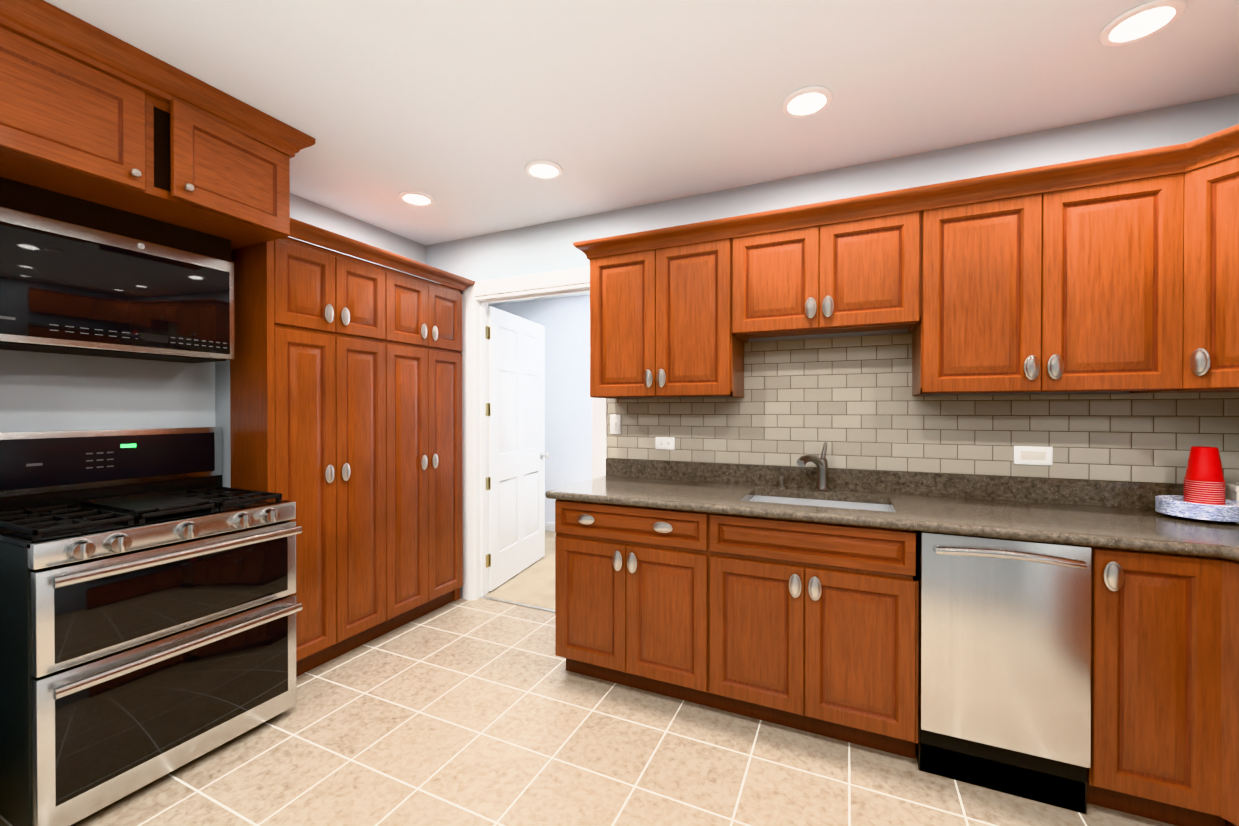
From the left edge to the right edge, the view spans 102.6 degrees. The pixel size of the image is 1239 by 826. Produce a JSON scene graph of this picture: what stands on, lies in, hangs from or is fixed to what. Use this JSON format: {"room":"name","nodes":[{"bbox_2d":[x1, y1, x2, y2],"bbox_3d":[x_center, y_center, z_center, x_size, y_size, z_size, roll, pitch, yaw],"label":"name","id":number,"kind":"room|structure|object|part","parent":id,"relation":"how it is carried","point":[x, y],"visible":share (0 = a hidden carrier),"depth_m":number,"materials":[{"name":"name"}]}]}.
{"room":"kitchen","nodes":[
{"label":"kitchen","id":0,"kind":"room"},
{"bbox_2d":[0,193,424,431],"bbox_3d":[-2.631,0.051,1.077,0.120,2.494,5.600,0,0,25],"label":"wall","id":1,"kind":"structure","parent":0,"point":[41,391],"depth_m":2.09,"materials":[{"name":"grey paint"}]},
{"bbox_2d":[0,0,314,261],"bbox_3d":[-1.829,-0.932,1.881,0.654,0.536,0.952,0,0,25],"label":"upper cabinet","id":2,"kind":"object","parent":1,"relation":"attached to","point":[101,130],"visible":1,"depth_m":1.70,"materials":[{"name":"brown wood"}]},
{"bbox_2d":[0,206,234,362],"bbox_3d":[-1.995,-0.444,1.905,0.332,0.432,0.760,0,0,25],"label":"microwave","id":3,"kind":"object","parent":2,"relation":"attached to","point":[69,288],"visible":1,"depth_m":1.81,"materials":[{"name":"black glass"}]},
{"bbox_2d":[485,531,555,609],"bbox_3d":[-0.234,1.328,4.224,4.800,0.104,1.990,0,0,25],"label":"floor","id":4,"kind":"structure","parent":0,"point":[533,584],"depth_m":3.70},
{"bbox_2d":[492,295,591,522],"bbox_3d":[-0.625,0.038,3.370,5.040,2.494,0.004,0,0,25],"label":"wall","id":5,"kind":"structure","parent":0,"point":[565,322],"depth_m":3.22,"materials":[{"name":"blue paint"}]},
{"bbox_2d":[545,522,554,531],"bbox_3d":[0.096,1.224,4.939,4.800,0.096,0.015,0,0,25],"label":"baseboard","id":6,"kind":"structure","parent":5,"relation":"attached to","point":[550,526],"depth_m":5.32,"materials":[{"name":"white paint"}]},
{"bbox_2d":[0,597,1176,825],"bbox_3d":[-0.460,1.354,0.049,4.930,0.100,5.780,0,0,25],"label":"floor","id":7,"kind":"structure","parent":0,"point":[460,711],"depth_m":1.84,"materials":[{"name":"beige tile"}]},
{"bbox_2d":[0,426,302,825],"bbox_3d":[-1.792,0.680,1.904,0.687,1.226,0.758,0,0,25],"label":"gas range","id":8,"kind":"object","parent":7,"relation":"on","point":[149,607],"visible":1,"depth_m":1.73,"materials":[{"name":"silver metal"}]},
{"bbox_2d":[223,218,390,676],"bbox_3d":[-1.576,0.200,2.573,0.287,2.180,0.631,0,0,25],"label":"tall cabinet","id":9,"kind":"object","parent":7,"relation":"on","point":[338,399],"depth_m":2.47,"materials":[{"name":"brown wood"}]},
{"bbox_2d":[391,254,470,630],"bbox_3d":[-1.305,0.197,3.161,0.287,2.180,0.663,0,0,25],"label":"tall cabinet","id":10,"kind":"object","parent":7,"relation":"on","point":[427,491],"depth_m":3.06,"materials":[{"name":"brown wood"}]},
{"bbox_2d":[480,596,554,612],"bbox_3d":[-0.552,1.283,3.275,0.905,0.006,0.030,0,0,25],"label":"threshold","id":11,"kind":"object","parent":7,"relation":"on","point":[519,604],"depth_m":3.33,"materials":[{"name":"white stone"}]},
{"bbox_2d":[545,442,1238,825],"bbox_3d":[0.984,0.721,1.450,3.241,1.147,1.898,0,0,25],"label":"base cabinet","id":12,"kind":"object","parent":7,"relation":"on","point":[787,596],"visible":1,"depth_m":1.91,"materials":[{"name":"brown wood"}]},
{"bbox_2d":[545,442,1238,560],"bbox_3d":[0.984,0.369,1.448,3.241,0.443,1.898,0,0,25],"label":"countertop","id":13,"kind":"structure","parent":12,"relation":"on","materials":[{"name":"stone"}]},
{"bbox_2d":[1155,495,1238,522],"bbox_3d":[2.088,0.346,1.781,0.226,0.066,0.226,0,0,25],"label":"paper plates","id":14,"kind":"object","parent":12,"relation":"on","point":[1176,506],"visible":0.88,"depth_m":1.73,"materials":[{"name":"white paper"}]},
{"bbox_2d":[1183,446,1225,505],"bbox_3d":[2.104,0.225,1.786,0.099,0.207,0.099,0,0,25],"label":"cups","id":15,"kind":"object","parent":14,"relation":"on","point":[1204,482],"visible":0.98,"depth_m":1.76,"materials":[{"name":"red plastic"}]},
{"bbox_2d":[1224,483,1238,500],"bbox_3d":[2.253,0.321,1.827,0.024,0.116,0.092,0,0,25],"label":"paper bag","id":16,"kind":"object","parent":12,"relation":"on","point":[1232,492],"visible":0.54,"depth_m":1.81,"materials":[{"name":"white paper"}]},
{"bbox_2d":[916,531,1091,813],"bbox_3d":[1.395,0.855,1.914,0.465,0.868,0.695,0,0,25],"label":"dishwasher","id":17,"kind":"object","parent":7,"relation":"on","point":[1004,669],"visible":0.98,"depth_m":1.66,"materials":[{"name":"silver metal"}]},
{"bbox_2d":[44,0,1238,305],"bbox_3d":[-0.714,-1.247,1.248,6.410,0.100,7.770,0,0,25],"label":"ceiling","id":18,"kind":"structure","parent":0,"point":[462,112],"depth_m":1.80,"materials":[{"name":"white paint"}]},
{"bbox_2d":[398,191,434,205],"bbox_3d":[-1.136,-1.199,2.781,0.190,0.012,0.190,0,0,25],"label":"recessed light","id":19,"kind":"object","parent":18,"relation":"in","point":[416,198],"visible":0.98,"depth_m":2.77,"materials":[{"name":"white paint"}]},
{"bbox_2d":[524,160,562,179],"bbox_3d":[-0.374,-1.198,2.452,0.190,0.012,0.190,0,0,25],"label":"recessed light","id":20,"kind":"object","parent":18,"relation":"in","point":[543,169],"visible":1,"depth_m":2.44,"materials":[{"name":"white paint"}]},
{"bbox_2d":[781,86,832,117],"bbox_3d":[0.721,-1.195,1.913,0.190,0.012,0.190,0,0,25],"label":"recessed light","id":21,"kind":"object","parent":18,"relation":"in","point":[807,101],"visible":0.98,"depth_m":1.90,"materials":[{"name":"white paint"}]},
{"bbox_2d":[1098,0,1187,45],"bbox_3d":[1.597,-1.192,1.520,0.190,0.012,0.190,0,0,25],"label":"recessed light","id":22,"kind":"object","parent":18,"relation":"in","point":[1144,20],"visible":1,"depth_m":1.51,"materials":[{"name":"white paint"}]},
{"bbox_2d":[425,94,1238,596],"bbox_3d":[0.752,0.042,2.666,4.930,2.494,0.120,0,0,25],"label":"wall","id":23,"kind":"structure","parent":0,"point":[541,248],"depth_m":2.44,"materials":[{"name":"grey paint"}]},
{"bbox_2d":[485,306,549,590],"bbox_3d":[-0.843,0.253,3.959,0.228,2.030,0.943,0,0,25],"label":"door leaf","id":24,"kind":"structure","parent":23,"relation":"in","point":[517,455],"depth_m":3.87,"materials":[{"name":"white paint"}]},
{"bbox_3d":[-0.939,0.240,3.506,0.002,1.707,0.040,0,0,25],"label":"hall door hinge leaves","id":25,"kind":"part","parent":24,"relation":"part of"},
{"bbox_2d":[462,266,607,599],"bbox_3d":[-0.552,0.196,3.268,1.113,2.180,0.160,0,0,25],"label":"door frame","id":26,"kind":"structure","parent":23,"relation":"attached to","point":[475,447],"depth_m":3.40,"materials":[{"name":"white paint"}]},
{"bbox_2d":[585,217,747,395],"bbox_3d":[0.249,-0.502,2.646,0.761,0.796,0.328,0,0,25],"label":"upper cabinet","id":27,"kind":"object","parent":23,"relation":"attached to","point":[661,300],"depth_m":2.48,"materials":[{"name":"brown wood"}]},
{"bbox_2d":[733,188,924,339],"bbox_3d":[0.945,-0.646,2.324,0.771,0.506,0.328,0,0,25],"label":"upper cabinet","id":28,"kind":"object","parent":23,"relation":"attached to","point":[857,264],"depth_m":2.16,"materials":[{"name":"brown wood"}]},
{"bbox_2d":[607,333,1238,484],"bbox_3d":[1.389,-0.048,2.301,3.222,0.645,0.008,0,0,25],"label":"tile backsplash","id":29,"kind":"structure","parent":23,"relation":"attached to","point":[853,402],"depth_m":2.33,"materials":[{"name":"grey tile"}]},
{"bbox_2d":[610,414,620,433],"bbox_3d":[-0.027,0.067,2.941,0.070,0.115,0.016,0,0,25],"label":"switch plate","id":30,"kind":"object","parent":29,"relation":"attached to","point":[615,424],"visible":1,"depth_m":2.94,"materials":[{"name":"white plastic"}]},
{"bbox_2d":[655,437,674,449],"bbox_3d":[0.257,0.172,2.815,0.115,0.070,0.008,0,0,25],"label":"duplex electrical outlet","id":31,"kind":"object","parent":29,"relation":"attached to","point":[666,443],"visible":1,"depth_m":2.81,"materials":[{"name":"white plastic"}]},
{"bbox_2d":[1014,446,1052,465],"bbox_3d":[1.765,0.182,2.119,0.132,0.080,0.008,0,0,25],"label":"outlet","id":32,"kind":"object","parent":29,"relation":"attached to","point":[1032,455],"visible":1,"depth_m":2.12,"materials":[{"name":"white plastic"}]},
{"bbox_2d":[909,144,1180,395],"bbox_3d":[1.648,-0.499,2.001,0.777,0.796,0.328,0,0,25],"label":"upper cabinet","id":33,"kind":"object","parent":23,"relation":"attached to","point":[1118,272],"depth_m":1.83,"materials":[{"name":"brown wood"}]},
{"bbox_2d":[1130,388,1203,392],"bbox_3d":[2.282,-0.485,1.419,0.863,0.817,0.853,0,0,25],"label":"under-cabinet light","id":34,"kind":"object","parent":23,"relation":"attached to","point":[1159,390],"depth_m":1.91,"materials":[{"name":"brown wood"}]},
{"bbox_2d":[1173,124,1238,391],"bbox_3d":[2.066,-0.486,1.343,0.550,0.814,0.550,0,0,25],"label":"upper cabinet","id":35,"kind":"object","parent":23,"relation":"attached to","point":[1209,163],"depth_m":1.64,"materials":[{"name":"brown wood"}]}
]}

